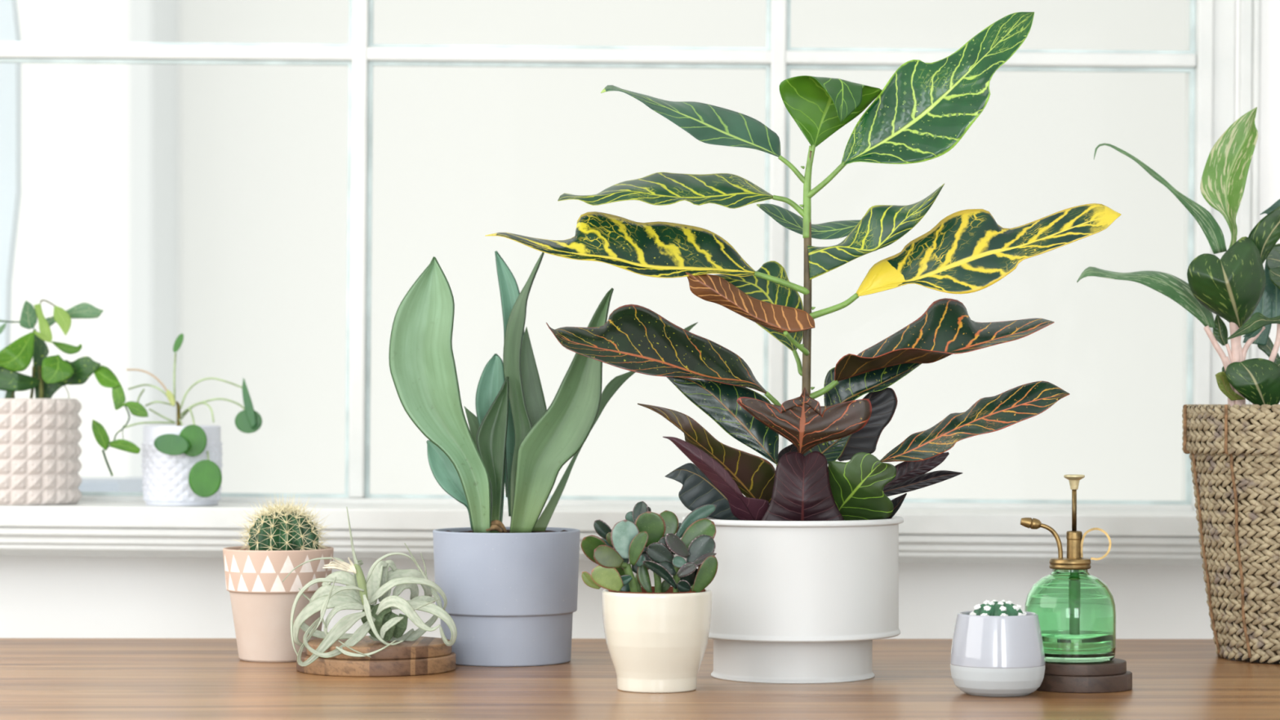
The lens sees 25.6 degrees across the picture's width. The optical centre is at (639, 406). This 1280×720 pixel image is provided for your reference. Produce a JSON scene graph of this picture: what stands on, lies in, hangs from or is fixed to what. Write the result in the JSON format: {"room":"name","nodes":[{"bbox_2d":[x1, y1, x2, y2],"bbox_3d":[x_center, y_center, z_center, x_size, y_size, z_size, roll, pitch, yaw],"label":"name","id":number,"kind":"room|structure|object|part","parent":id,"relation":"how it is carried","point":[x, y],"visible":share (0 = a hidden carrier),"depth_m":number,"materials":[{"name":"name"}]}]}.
{"room":"living room","nodes":[
{"label":"living room","id":0,"kind":"room"},
{"bbox_2d":[0,0,21,398],"bbox_3d":[-1.359,-0.745,5.625,0.236,1.909,0.050,0,0,0],"label":"trim","id":1,"kind":"structure","parent":0,"point":[10,29],"depth_m":5.60,"materials":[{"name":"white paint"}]},
{"bbox_2d":[78,477,143,492],"bbox_3d":[-2.170,0.931,6.330,2.060,1.534,0.340,0,0,0],"label":"trim","id":2,"kind":"structure","parent":0,"point":[87,484],"depth_m":6.20,"materials":[{"name":"white paint"}]},
{"bbox_2d":[0,0,1279,639],"bbox_3d":[-0.102,-0.631,4.845,5.206,4.244,0.230,0,0,0],"label":"wall","id":3,"kind":"structure","parent":0,"point":[42,597],"depth_m":4.73,"materials":[{"name":"white paint"}]},
{"bbox_2d":[0,501,1199,537],"bbox_3d":[-0.427,0.181,4.620,2.984,0.059,0.240,0,0,0],"label":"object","id":4,"kind":"structure","parent":3,"relation":"attached to","point":[87,514],"depth_m":4.50,"materials":[{"name":"white paint"}]},
{"bbox_2d":[0,299,148,505],"bbox_3d":[-0.955,-0.008,4.600,0.328,0.332,0.206,0,0,0],"label":"potted plant","id":5,"kind":"object","parent":4,"relation":"on","point":[40,436],"visible":1,"depth_m":4.54,"materials":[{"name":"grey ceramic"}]},
{"bbox_3d":[-0.988,-0.036,4.580,0.010,0.059,0.005,0,0,0],"label":"vine stem","id":6,"kind":"part","parent":5,"relation":"part of","materials":[{"name":"green plant"}]},
{"bbox_3d":[-0.975,-0.036,4.580,0.010,0.059,0.007,0,0,0],"label":"vine stem","id":7,"kind":"part","parent":5,"relation":"part of","materials":[{"name":"green plant"}]},
{"bbox_2d":[0,398,82,505],"bbox_3d":[-1.016,0.073,4.600,0.206,0.171,0.206,0,0,0],"label":"pot","id":8,"kind":"object","parent":5,"relation":"on","point":[40,450],"depth_m":4.52,"materials":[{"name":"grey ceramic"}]},
{"bbox_3d":[-0.964,-0.168,4.580,0.025,0.011,0.002,0,0,0],"label":"vine stem","id":9,"kind":"part","parent":5,"relation":"part of","materials":[{"name":"green plant"}]},
{"bbox_3d":[-0.857,0.091,4.535,0.019,0.043,0.004,0,0,0],"label":"vine stem","id":10,"kind":"part","parent":5,"relation":"part of","materials":[{"name":"green plant"}]},
{"bbox_3d":[-0.835,0.027,4.535,0.027,0.057,0.002,0,0,0],"label":"vine stem","id":11,"kind":"part","parent":5,"relation":"part of","materials":[{"name":"green plant"}]},
{"bbox_2d":[124,333,262,506],"bbox_3d":[-0.742,0.021,4.580,0.207,0.279,0.157,0,0,36],"label":"potted pilea","id":12,"kind":"object","parent":4,"relation":"on","point":[181,465],"visible":0.99,"depth_m":4.54,"materials":[{"name":"white ceramic"}]},
{"bbox_3d":[-0.754,0.014,4.600,0.009,0.045,0.007,0,0,0],"label":"stem","id":13,"kind":"part","parent":12,"relation":"part of","materials":[{"name":"plant"}]},
{"bbox_2d":[141,425,222,506],"bbox_3d":[-0.748,0.096,4.600,0.132,0.129,0.132,0,0,0],"label":"pot","id":14,"kind":"object","parent":12,"relation":"on","point":[165,477],"depth_m":4.54,"materials":[{"name":"white ceramic"}]},
{"bbox_2d":[0,527,1203,565],"bbox_3d":[-0.427,0.222,4.623,2.984,0.072,0.234,0,0,0],"label":"trim","id":15,"kind":"structure","parent":3,"relation":"attached to","point":[17,541],"depth_m":4.51,"materials":[{"name":"white paint"}]},
{"bbox_2d":[0,0,1235,510],"bbox_3d":[-0.445,-0.555,4.783,2.904,1.495,0.114,0,0,0],"label":"window","id":16,"kind":"structure","parent":3,"relation":"in","point":[1207,61],"depth_m":4.74,"materials":[{"name":"white paint"}]},
{"bbox_2d":[1237,0,1261,404],"bbox_3d":[1.023,-0.573,4.723,0.048,1.498,0.034,0,0,0],"label":"trim","id":17,"kind":"structure","parent":3,"relation":"attached to","point":[1250,11],"depth_m":4.72,"materials":[{"name":"white paint"}]},
{"bbox_3d":[0.150,1.147,0.375,4.900,0.100,9.150,0,0,0],"label":"floor","id":18,"kind":"structure","parent":0,"visible":0},
{"bbox_2d":[0,638,1279,719],"bbox_3d":[0.000,0.723,3.542,3.500,0.750,1.384,0,0,0],"label":"wooden table","id":19,"kind":"object","parent":18,"relation":"on","point":[41,678],"visible":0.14,"depth_m":3.42,"materials":[{"name":"brown wood"}]},
{"bbox_2d":[222,493,338,662],"bbox_3d":[-0.492,0.231,3.870,0.160,0.233,0.155,0,0,0],"label":"barrel cactus","id":20,"kind":"object","parent":19,"relation":"on","point":[282,539],"visible":0.91,"depth_m":3.82,"materials":[{"name":"ceramic"}]},
{"bbox_2d":[222,546,333,662],"bbox_3d":[-0.497,0.271,3.871,0.151,0.153,0.151,0,0,0],"label":"pot","id":21,"kind":"object","parent":20,"relation":"on","point":[261,603],"depth_m":3.81,"materials":[{"name":"ceramic"}]},
{"bbox_2d":[296,635,455,676],"bbox_3d":[-0.348,0.329,3.720,0.210,0.037,0.210,0,0,0],"label":"stand","id":22,"kind":"object","parent":19,"relation":"on","point":[424,655],"visible":0.8,"depth_m":3.64,"materials":[{"name":"brown wood"}]},
{"bbox_2d":[282,506,457,666],"bbox_3d":[-0.354,0.234,3.688,0.227,0.203,0.149,0,0,-8],"label":"air plant","id":23,"kind":"object","parent":22,"relation":"on","point":[382,624],"visible":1,"depth_m":3.70,"materials":[{"name":"green plant"}]},
{"bbox_2d":[388,250,697,666],"bbox_3d":[-0.126,0.066,3.837,0.408,0.563,0.205,0,0,2],"label":"potted sansevieria","id":24,"kind":"object","parent":19,"relation":"on","point":[511,592],"visible":0.91,"depth_m":3.77,"materials":[{"name":"plant"}]},
{"bbox_2d":[432,526,580,666],"bbox_3d":[-0.182,0.258,3.842,0.201,0.179,0.201,0,0,0],"label":"pot","id":25,"kind":"object","parent":24,"relation":"on","point":[511,593],"depth_m":3.76,"materials":[{"name":"grey ceramic"}]},
{"bbox_2d":[580,501,717,693],"bbox_3d":[0.011,0.233,3.459,0.167,0.230,0.136,0,0,0],"label":"jade plant","id":26,"kind":"object","parent":19,"relation":"on","point":[656,636],"visible":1,"depth_m":3.42,"materials":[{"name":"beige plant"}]},
{"bbox_3d":[-0.025,0.193,3.431,0.019,0.008,0.010,0,0,0],"label":"stem","id":27,"kind":"part","parent":26,"relation":"part of","materials":[{"name":"green plant"}]},
{"bbox_3d":[-0.011,0.211,3.437,0.021,0.039,0.011,0,0,-21],"label":"stem","id":28,"kind":"part","parent":26,"relation":"part of","materials":[{"name":"green plant"}]},
{"bbox_3d":[0.000,0.213,3.459,0.014,0.035,0.008,0,0,0],"label":"stem","id":29,"kind":"part","parent":26,"relation":"part of","materials":[{"name":"green plant"}]},
{"bbox_3d":[0.019,0.206,3.448,0.014,0.050,0.011,0,0,0],"label":"stem","id":30,"kind":"part","parent":26,"relation":"part of","materials":[{"name":"green plant"}]},
{"bbox_3d":[0.021,0.234,3.459,0.119,0.019,0.119,0,0,0],"label":"pot","id":31,"kind":"part","parent":26,"relation":"part of","materials":[{"name":"ceramic"}]},
{"bbox_3d":[0.021,0.287,3.459,0.136,0.122,0.136,0,0,0],"label":"pot","id":32,"kind":"part","parent":26,"relation":"part of","materials":[{"name":"beige ceramic"}]},
{"bbox_3d":[0.045,0.209,3.436,0.011,0.041,0.015,0,0,0],"label":"stem","id":33,"kind":"part","parent":26,"relation":"part of","materials":[{"name":"green plant"}]},
{"bbox_2d":[484,12,1121,684],"bbox_3d":[0.207,-0.079,3.632,0.803,0.854,0.284,0,0,0],"label":"potted croton","id":34,"kind":"object","parent":19,"relation":"on","point":[805,582],"visible":0.98,"depth_m":3.59,"materials":[{"name":"white"}]},
{"bbox_2d":[681,515,903,684],"bbox_3d":[0.197,0.245,3.632,0.286,0.205,0.286,0,0,0],"label":"pot","id":35,"kind":"object","parent":34,"relation":"attached to","point":[797,599],"depth_m":3.52,"materials":[{"name":"white ceramic"}]},
{"bbox_3d":[0.214,-0.076,3.632,0.018,0.507,0.012,0,0,0],"label":"stem","id":36,"kind":"part","parent":34,"relation":"part of","materials":[{"name":"green plant"}]},
{"bbox_2d":[950,600,1045,697],"bbox_3d":[0.432,0.291,3.405,0.118,0.113,0.118,0,0,0],"label":"cactus","id":37,"kind":"object","parent":19,"relation":"on","point":[997,648],"visible":1,"depth_m":3.36,"materials":[{"name":"grey ceramic"}]},
{"bbox_2d":[950,663,1044,697],"bbox_3d":[0.432,0.330,3.405,0.114,0.036,0.114,0,0,0],"label":"pot","id":38,"kind":"object","parent":37,"relation":"attached to","point":[994,680],"depth_m":3.36,"materials":[{"name":"white ceramic"}]},
{"bbox_2d":[1035,657,1132,693],"bbox_3d":[0.542,0.330,3.475,0.130,0.034,0.130,0,0,0],"label":"stand","id":39,"kind":"object","parent":19,"relation":"on","point":[1112,676],"visible":0.74,"depth_m":3.42,"materials":[{"name":"brown wood"}]},
{"bbox_2d":[1020,474,1115,663],"bbox_3d":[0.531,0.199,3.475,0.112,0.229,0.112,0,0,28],"label":"spray bottle","id":40,"kind":"object","parent":39,"relation":"on","point":[1075,609],"visible":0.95,"depth_m":3.43,"materials":[{"name":"green glass"}]},
{"bbox_3d":[0.506,0.166,3.475,0.031,0.045,0.006,0,0,0],"label":"spout","id":41,"kind":"part","parent":40,"relation":"part of","materials":[{"name":"gold metal"}]},
{"bbox_3d":[0.536,0.128,3.475,0.006,0.053,0.006,0,0,0],"label":"plunger rod","id":42,"kind":"part","parent":40,"relation":"part of","materials":[{"name":"gold metal"}]},
{"bbox_3d":[0.536,0.093,3.475,0.026,0.018,0.026,0,0,0],"label":"plunger knob","id":43,"kind":"part","parent":40,"relation":"part of","materials":[{"name":"gold metal"}]},
{"bbox_2d":[1076,106,1279,663],"bbox_3d":[0.880,-0.033,3.851,0.462,0.760,0.345,0,0,-41],"label":"potted aglaonema","id":44,"kind":"object","parent":19,"relation":"on","point":[1233,447],"visible":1,"depth_m":3.83,"materials":[{"name":"plant"}]},
{"bbox_3d":[0.774,0.169,3.880,0.053,0.343,0.008,0,0,0],"label":"stitching cord","id":45,"kind":"part","parent":44,"relation":"part of","materials":[{"name":"beige fabric"}]},
{"bbox_3d":[0.806,0.169,3.797,0.053,0.343,0.007,0,0,-38],"label":"stitching cord","id":46,"kind":"part","parent":44,"relation":"part of","materials":[{"name":"brown fabric"}]},
{"label":"outside","id":47,"kind":"structure","parent":0,"visible":0},
{"bbox_2d":[178,0,1186,500],"bbox_3d":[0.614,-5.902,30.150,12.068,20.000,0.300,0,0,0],"label":"window pane","id":48,"kind":"structure","parent":47,"point":[462,156],"depth_m":30.00,"materials":[{"name":"white"}]},
{"bbox_2d":[128,0,178,477],"bbox_3d":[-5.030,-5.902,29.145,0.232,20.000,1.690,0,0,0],"label":"trim","id":49,"kind":"structure","parent":48,"relation":"attached to","point":[153,89],"depth_m":28.41,"materials":[{"name":"white paint"}]}
]}

